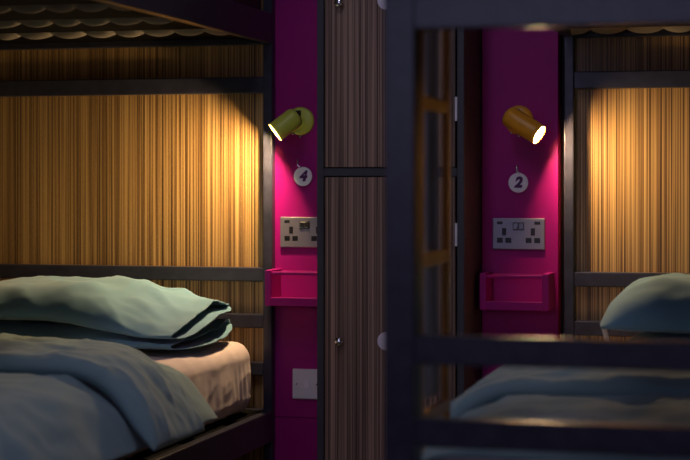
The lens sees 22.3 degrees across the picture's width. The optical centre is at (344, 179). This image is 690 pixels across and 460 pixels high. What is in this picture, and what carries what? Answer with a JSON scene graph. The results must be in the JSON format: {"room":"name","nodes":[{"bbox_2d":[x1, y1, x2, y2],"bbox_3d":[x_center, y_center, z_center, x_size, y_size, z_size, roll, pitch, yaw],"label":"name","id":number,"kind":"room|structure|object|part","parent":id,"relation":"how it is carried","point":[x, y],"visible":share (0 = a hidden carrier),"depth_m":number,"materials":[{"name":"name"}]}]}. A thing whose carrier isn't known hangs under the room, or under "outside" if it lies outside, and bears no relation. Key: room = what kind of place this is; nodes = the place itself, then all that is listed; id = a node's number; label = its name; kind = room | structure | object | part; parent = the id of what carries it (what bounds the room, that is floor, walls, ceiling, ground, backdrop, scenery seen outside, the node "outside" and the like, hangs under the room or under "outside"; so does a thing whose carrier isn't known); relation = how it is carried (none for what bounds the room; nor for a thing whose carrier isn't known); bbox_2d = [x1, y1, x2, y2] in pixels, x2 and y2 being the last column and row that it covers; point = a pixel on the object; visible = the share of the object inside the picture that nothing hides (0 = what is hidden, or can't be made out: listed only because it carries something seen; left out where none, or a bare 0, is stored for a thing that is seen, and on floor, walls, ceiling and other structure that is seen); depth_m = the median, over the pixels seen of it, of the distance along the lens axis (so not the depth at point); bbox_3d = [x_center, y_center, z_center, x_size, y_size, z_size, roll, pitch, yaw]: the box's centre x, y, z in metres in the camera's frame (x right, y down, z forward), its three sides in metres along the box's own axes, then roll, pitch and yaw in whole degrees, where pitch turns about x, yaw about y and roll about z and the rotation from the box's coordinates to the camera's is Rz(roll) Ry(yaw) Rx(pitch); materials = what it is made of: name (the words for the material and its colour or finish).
{"room":"dormitory","nodes":[
{"label":"dormitory","id":0,"kind":"room"},
{"bbox_2d":[424,30,438,399],"bbox_3d":[0.166,-0.016,3.197,0.034,0.827,0.134,0,0,15],"label":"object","id":1,"kind":"object","parent":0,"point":[431,37],"visible":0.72,"depth_m":3.19,"materials":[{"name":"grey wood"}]},
{"bbox_2d":[561,35,563,337],"bbox_3d":[0.300,-0.325,4.983,3.440,2.550,0.099,0,0,15],"label":"wall","id":2,"kind":"structure","parent":0,"point":[562,36],"depth_m":4.85,"materials":[{"name":"black"}]},
{"bbox_2d":[0,0,262,459],"bbox_3d":[-0.740,-0.200,5.185,1.086,2.300,0.047,0,0,15],"label":"headboard panel","id":3,"kind":"object","parent":2,"relation":"attached to","point":[136,180],"visible":0.57,"depth_m":5.12,"materials":[{"name":"brown wood"}]},
{"bbox_2d":[265,268,316,306],"bbox_3d":[-0.122,0.303,4.937,0.186,0.100,0.105,0,0,15],"label":"shelf","id":4,"kind":"object","parent":2,"relation":"attached to","point":[282,288],"visible":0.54,"depth_m":4.97,"materials":[{"name":"purple paint"}]},
{"bbox_3d":[-0.203,0.303,4.959,0.018,0.100,0.105,0,0,15],"label":"panel","id":5,"kind":"part","parent":4,"relation":"part of","materials":[{"name":"purple paint"}]},
{"bbox_3d":[-0.133,0.262,4.893,0.150,0.009,0.008,0,0,15],"label":"rail","id":6,"kind":"part","parent":4,"relation":"part of","materials":[{"name":"purple paint"}]},
{"bbox_2d":[269,107,313,139],"bbox_3d":[-0.154,-0.159,4.928,0.102,0.097,0.140,0,0,15],"label":"wall lamp","id":7,"kind":"object","parent":2,"relation":"attached to","point":[299,121],"visible":1,"depth_m":4.88,"materials":[{"name":"green metal"}]},
{"bbox_3d":[-0.167,-0.155,4.899,0.093,0.089,0.058,0,0,-8],"label":"lamp shade","id":8,"kind":"part","parent":7,"relation":"part of","materials":[{"name":"green metal"}]},
{"bbox_3d":[-0.127,-0.168,4.985,0.080,0.080,0.015,0,0,15],"label":"wall plate","id":9,"kind":"part","parent":7,"relation":"part of","materials":[{"name":"green metal"}]},
{"bbox_2d":[275,0,316,417],"bbox_3d":[-0.112,-0.461,5.015,0.212,2.278,0.050,0,0,15],"label":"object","id":10,"kind":"structure","parent":2,"relation":"attached to","point":[295,20],"depth_m":5.00,"materials":[{"name":"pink paint"}]},
{"bbox_2d":[275,416,316,459],"bbox_3d":[-0.112,0.815,5.015,0.212,0.270,0.050,0,0,15],"label":"trim","id":11,"kind":"structure","parent":2,"relation":"attached to","point":[295,437],"depth_m":5.00,"materials":[{"name":"purple paint"}]},
{"bbox_2d":[280,217,316,247],"bbox_3d":[-0.115,0.149,4.983,0.146,0.087,0.012,0,0,15],"label":"double socket","id":12,"kind":"object","parent":2,"relation":"attached to","point":[294,231],"visible":0.76,"depth_m":4.99,"materials":[{"name":"silver metal"}]},
{"bbox_2d":[294,167,311,185],"bbox_3d":[-0.120,-0.010,4.982,0.054,0.054,0.005,0,0,15],"label":"number tag","id":13,"kind":"object","parent":2,"relation":"attached to","point":[302,176],"visible":1,"depth_m":4.98,"materials":[{"name":"white ceramic"}]},
{"bbox_2d":[293,369,316,398],"bbox_3d":[-0.108,0.581,4.982,0.086,0.086,0.011,0,0,15],"label":"switch","id":14,"kind":"object","parent":2,"relation":"attached to","point":[304,380],"visible":0.73,"depth_m":4.98,"materials":[{"name":"white plastic"}]},
{"bbox_2d":[480,271,553,310],"bbox_3d":[0.470,0.303,4.779,0.188,0.100,0.105,0,0,15],"label":"shelf","id":15,"kind":"object","parent":2,"relation":"attached to","point":[510,292],"visible":1,"depth_m":4.77,"materials":[{"name":"purple paint"}]},
{"bbox_3d":[0.388,0.303,4.801,0.018,0.100,0.105,0,0,15],"label":"panel","id":16,"kind":"part","parent":15,"relation":"part of","materials":[{"name":"purple paint"}]},
{"bbox_3d":[0.458,0.262,4.735,0.152,0.009,0.008,0,0,15],"label":"rail","id":17,"kind":"part","parent":15,"relation":"part of","materials":[{"name":"purple paint"}]},
{"bbox_3d":[0.552,0.303,4.757,0.018,0.100,0.105,0,0,15],"label":"panel","id":18,"kind":"part","parent":15,"relation":"part of","materials":[{"name":"purple paint"}]},
{"bbox_2d":[508,173,527,192],"bbox_3d":[0.477,0.007,4.822,0.054,0.054,0.005,0,0,15],"label":"number tag","id":19,"kind":"object","parent":2,"relation":"attached to","point":[518,183],"visible":1,"depth_m":4.82,"materials":[{"name":"white ceramic"}]},
{"bbox_2d":[492,218,544,249],"bbox_3d":[0.478,0.149,4.824,0.146,0.087,0.012,0,0,15],"label":"double socket","id":20,"kind":"object","parent":2,"relation":"attached to","point":[507,233],"visible":1,"depth_m":4.82,"materials":[{"name":"silver metal"}]},
{"bbox_2d":[513,223,517,228],"bbox_3d":[0.470,0.128,4.824,0.013,0.018,0.006,0,0,15],"label":"rocker switch","id":21,"kind":"object","parent":20,"relation":"attached to","point":[515,225],"depth_m":4.82,"materials":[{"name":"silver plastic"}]},
{"bbox_2d":[519,223,523,229],"bbox_3d":[0.485,0.128,4.819,0.013,0.018,0.006,0,0,15],"label":"rocker switch","id":22,"kind":"object","parent":20,"relation":"attached to","point":[521,225],"depth_m":4.82,"materials":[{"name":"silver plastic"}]},
{"bbox_2d":[482,28,560,378],"bbox_3d":[0.489,-0.461,4.854,0.212,2.278,0.050,0,0,15],"label":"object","id":23,"kind":"structure","parent":2,"relation":"attached to","point":[521,66],"depth_m":4.83,"materials":[{"name":"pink paint"}]},
{"bbox_2d":[502,105,545,143],"bbox_3d":[0.486,-0.151,4.758,0.129,0.109,0.137,0,0,15],"label":"wall lamp","id":24,"kind":"object","parent":2,"relation":"attached to","point":[518,119],"visible":1,"depth_m":4.71,"materials":[{"name":"orange metal"}]},
{"bbox_3d":[0.478,-0.166,4.823,0.080,0.080,0.015,0,0,15],"label":"wall plate","id":25,"kind":"part","parent":24,"relation":"part of","materials":[{"name":"metal"}]},
{"bbox_3d":[0.516,-0.125,4.709,0.028,0.042,0.048,0,0,15],"label":"bulb","id":26,"kind":"part","parent":24,"relation":"part of","materials":[{"name":"white glass"}]},
{"bbox_2d":[575,36,689,338],"bbox_3d":[1.222,-0.200,4.659,1.251,2.300,0.047,0,0,15],"label":"headboard panel","id":27,"kind":"object","parent":2,"relation":"attached to","point":[632,146],"visible":0.4,"depth_m":4.75,"materials":[{"name":"brown wood"}]},
{"bbox_3d":[-0.547,0.990,1.824,3.440,0.080,6.640,0,0,15],"label":"floor","id":28,"kind":"structure","parent":0,"visible":0},
{"bbox_2d":[0,0,274,459],"bbox_3d":[-0.918,0.090,4.143,0.964,1.720,2.049,0,0,15],"label":"bunk bed","id":29,"kind":"object","parent":28,"relation":"on","point":[232,437],"visible":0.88,"depth_m":4.99,"materials":[{"name":"grey paint"}]},
{"bbox_2d":[0,0,260,39],"bbox_3d":[-0.916,-0.479,4.152,0.880,0.181,1.946,0,0,15],"label":"mattress","id":30,"kind":"object","parent":29,"relation":"on","point":[92,7],"visible":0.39,"depth_m":4.45,"materials":[{"name":"brown"}]},
{"bbox_3d":[-0.658,-0.431,5.117,0.886,0.088,0.028,0,0,15],"label":"rail","id":31,"kind":"part","parent":29,"relation":"part of","materials":[{"name":"grey paint"}]},
{"bbox_3d":[-0.658,-0.272,5.117,0.886,0.047,0.028,0,0,15],"label":"rail","id":32,"kind":"part","parent":29,"relation":"part of","materials":[{"name":"black metal"}]},
{"bbox_3d":[-0.658,0.270,5.117,0.886,0.040,0.028,0,0,15],"label":"rail","id":33,"kind":"part","parent":29,"relation":"part of","materials":[{"name":"black metal"}]},
{"bbox_3d":[-0.475,-0.432,4.034,0.026,0.085,1.965,0,0,15],"label":"rail","id":34,"kind":"part","parent":29,"relation":"part of","materials":[{"name":"black metal"}]},
{"bbox_2d":[116,341,250,459],"bbox_3d":[-0.918,0.554,4.141,0.881,0.208,1.891,0,0,15],"label":"mattress","id":35,"kind":"object","parent":29,"relation":"on","point":[220,371],"visible":0.27,"depth_m":4.65,"materials":[{"name":"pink fabric"}]},
{"bbox_2d":[0,333,217,459],"bbox_3d":[-0.999,0.472,3.840,1.224,0.214,1.242,0,0,15],"label":"duvet","id":36,"kind":"object","parent":35,"relation":"on","point":[61,398],"visible":1,"depth_m":3.76,"materials":[{"name":"teal fabric"}]},
{"bbox_2d":[0,319,231,349],"bbox_3d":[-0.722,0.406,4.759,0.782,0.078,0.470,0,0,15],"label":"pillow","id":37,"kind":"object","parent":35,"relation":"on","point":[218,329],"visible":0.56,"depth_m":4.58,"materials":[{"name":"blue fabric"}]},
{"bbox_2d":[0,275,230,338],"bbox_3d":[-0.718,0.334,4.753,0.772,0.144,0.461,0,0,15],"label":"pillow","id":38,"kind":"object","parent":37,"relation":"on","point":[140,308],"visible":1,"depth_m":4.58,"materials":[{"name":"blue fabric"}]},
{"bbox_3d":[-0.475,0.701,4.034,0.026,0.088,1.965,0,0,15],"label":"rail","id":39,"kind":"part","parent":29,"relation":"part of","materials":[{"name":"grey paint"}]},
{"bbox_3d":[-0.658,0.403,5.117,0.886,0.040,0.028,0,0,15],"label":"rail","id":40,"kind":"part","parent":29,"relation":"part of","materials":[{"name":"grey paint"}]},
{"bbox_3d":[-0.658,0.673,5.117,0.886,0.038,0.028,0,0,15],"label":"rail","id":41,"kind":"part","parent":29,"relation":"part of","materials":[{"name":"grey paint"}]},
{"bbox_3d":[-0.658,0.539,5.117,0.886,0.038,0.028,0,0,15],"label":"rail","id":42,"kind":"part","parent":29,"relation":"part of","materials":[{"name":"grey paint"}]},
{"bbox_3d":[-0.217,0.090,4.999,0.027,1.720,0.033,0,0,15],"label":"post","id":43,"kind":"part","parent":29,"relation":"part of","materials":[{"name":"grey paint"}]},
{"bbox_2d":[317,0,481,459],"bbox_3d":[0.150,-0.150,4.792,0.404,2.200,0.283,0,0,15],"label":"locker","id":44,"kind":"object","parent":28,"relation":"on","point":[350,33],"visible":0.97,"depth_m":4.71,"materials":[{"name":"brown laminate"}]},
{"bbox_3d":[-0.016,-0.477,4.703,0.025,0.025,0.025,0,0,15],"label":"knob","id":45,"kind":"part","parent":44,"relation":"part of","materials":[{"name":"silver metal"}]},
{"bbox_3d":[-0.016,0.434,4.703,0.025,0.025,0.025,0,0,15],"label":"knob","id":46,"kind":"part","parent":44,"relation":"part of","materials":[{"name":"silver metal"}]},
{"bbox_2d":[377,332,383,349],"bbox_3d":[0.110,0.431,4.680,0.049,0.049,0.004,0,0,15],"label":"tag","id":47,"kind":"object","parent":44,"relation":"attached to","point":[380,340],"visible":0.43,"depth_m":4.68,"materials":[{"name":"white ceramic"}]},
{"bbox_2d":[377,0,383,8],"bbox_3d":[0.110,-0.480,4.680,0.049,0.049,0.004,0,0,15],"label":"tag","id":48,"kind":"object","parent":44,"relation":"attached to","point":[380,2],"visible":0.42,"depth_m":4.68,"materials":[{"name":"white ceramic"}]},
{"bbox_3d":[0.121,-0.631,4.688,0.359,1.192,0.018,0,0,15],"label":"door","id":49,"kind":"part","parent":44,"relation":"part of","materials":[{"name":"brown wood"}]},
{"bbox_3d":[0.121,0.445,4.688,0.359,0.904,0.018,0,0,15],"label":"door","id":50,"kind":"part","parent":44,"relation":"part of","materials":[{"name":"brown wood"}]},
{"bbox_3d":[0.342,-0.150,4.764,0.018,2.200,0.238,0,0,15],"label":"panel","id":51,"kind":"part","parent":44,"relation":"part of","materials":[{"name":"grey laminate"}]},
{"bbox_2d":[422,30,449,452],"bbox_3d":[0.160,0.120,3.166,0.012,1.660,0.250,0,0,15],"label":"ladder","id":52,"kind":"object","parent":28,"relation":"on","point":[442,407],"visible":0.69,"depth_m":3.27,"materials":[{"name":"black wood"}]},
{"bbox_2d":[384,0,689,459],"bbox_3d":[0.793,0.090,3.685,0.964,1.720,2.049,0,0,15],"label":"bunk bed","id":53,"kind":"object","parent":28,"relation":"on","point":[406,349],"visible":0.83,"depth_m":2.81,"materials":[{"name":"grey paint"}]},
{"bbox_3d":[0.095,0.090,2.841,0.051,1.720,0.057,0,0,15],"label":"post","id":54,"kind":"part","parent":53,"relation":"part of","materials":[{"name":"black metal"}]},
{"bbox_3d":[0.532,-0.269,2.711,0.886,0.053,0.028,0,0,15],"label":"rail","id":55,"kind":"part","parent":53,"relation":"part of","materials":[{"name":"black metal"}]},
{"bbox_3d":[0.532,0.406,2.711,0.886,0.046,0.028,0,0,15],"label":"rail","id":56,"kind":"part","parent":53,"relation":"part of","materials":[{"name":"grey paint"}]},
{"bbox_3d":[0.532,0.273,2.711,0.886,0.046,0.028,0,0,15],"label":"rail","id":57,"kind":"part","parent":53,"relation":"part of","materials":[{"name":"grey paint"}]},
{"bbox_3d":[0.354,-0.432,3.812,0.026,0.085,1.965,0,0,15],"label":"rail","id":58,"kind":"part","parent":53,"relation":"part of","materials":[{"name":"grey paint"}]},
{"bbox_3d":[0.613,0.090,4.777,0.027,1.720,0.033,0,0,15],"label":"post","id":59,"kind":"part","parent":53,"relation":"part of","materials":[{"name":"grey paint"}]},
{"bbox_3d":[1.054,0.403,4.658,0.886,0.040,0.028,0,0,15],"label":"rail","id":60,"kind":"part","parent":53,"relation":"part of","materials":[{"name":"grey paint"}]},
{"bbox_2d":[570,26,689,34],"bbox_3d":[0.795,-0.479,3.693,0.880,0.181,1.946,0,0,15],"label":"mattress","id":61,"kind":"object","parent":53,"relation":"on","point":[678,29],"visible":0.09,"depth_m":4.64,"materials":[{"name":"brown"}]},
{"bbox_3d":[1.054,-0.431,4.658,0.886,0.088,0.028,0,0,15],"label":"rail","id":62,"kind":"part","parent":53,"relation":"part of","materials":[{"name":"grey paint"}]},
{"bbox_3d":[1.054,-0.272,4.658,0.886,0.047,0.028,0,0,15],"label":"rail","id":63,"kind":"part","parent":53,"relation":"part of","materials":[{"name":"grey paint"}]},
{"bbox_3d":[1.054,0.270,4.658,0.886,0.040,0.028,0,0,15],"label":"rail","id":64,"kind":"part","parent":53,"relation":"part of","materials":[{"name":"grey paint"}]},
{"bbox_3d":[0.794,0.554,3.683,0.883,0.209,1.892,0,0,15],"label":"mattress","id":65,"kind":"object","parent":53,"relation":"on","visible":0},
{"bbox_2d":[422,367,689,459],"bbox_3d":[0.712,0.488,3.382,1.222,0.211,1.242,0,0,15],"label":"duvet","id":66,"kind":"object","parent":65,"relation":"on","point":[639,397],"visible":0.7,"depth_m":3.46,"materials":[{"name":"teal fabric"}]},
{"bbox_2d":[630,332,689,340],"bbox_3d":[1.070,0.405,4.279,0.782,0.087,0.470,0,0,15],"label":"pillow","id":67,"kind":"object","parent":65,"relation":"on","point":[644,335],"visible":0.21,"depth_m":4.26,"materials":[{"name":"blue fabric"}]},
{"bbox_2d":[600,273,689,338],"bbox_3d":[1.024,0.319,4.286,0.775,0.178,0.461,0,0,15],"label":"pillow","id":68,"kind":"object","parent":67,"relation":"on","point":[660,303],"visible":1,"depth_m":4.17,"materials":[{"name":"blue fabric"}]}
]}

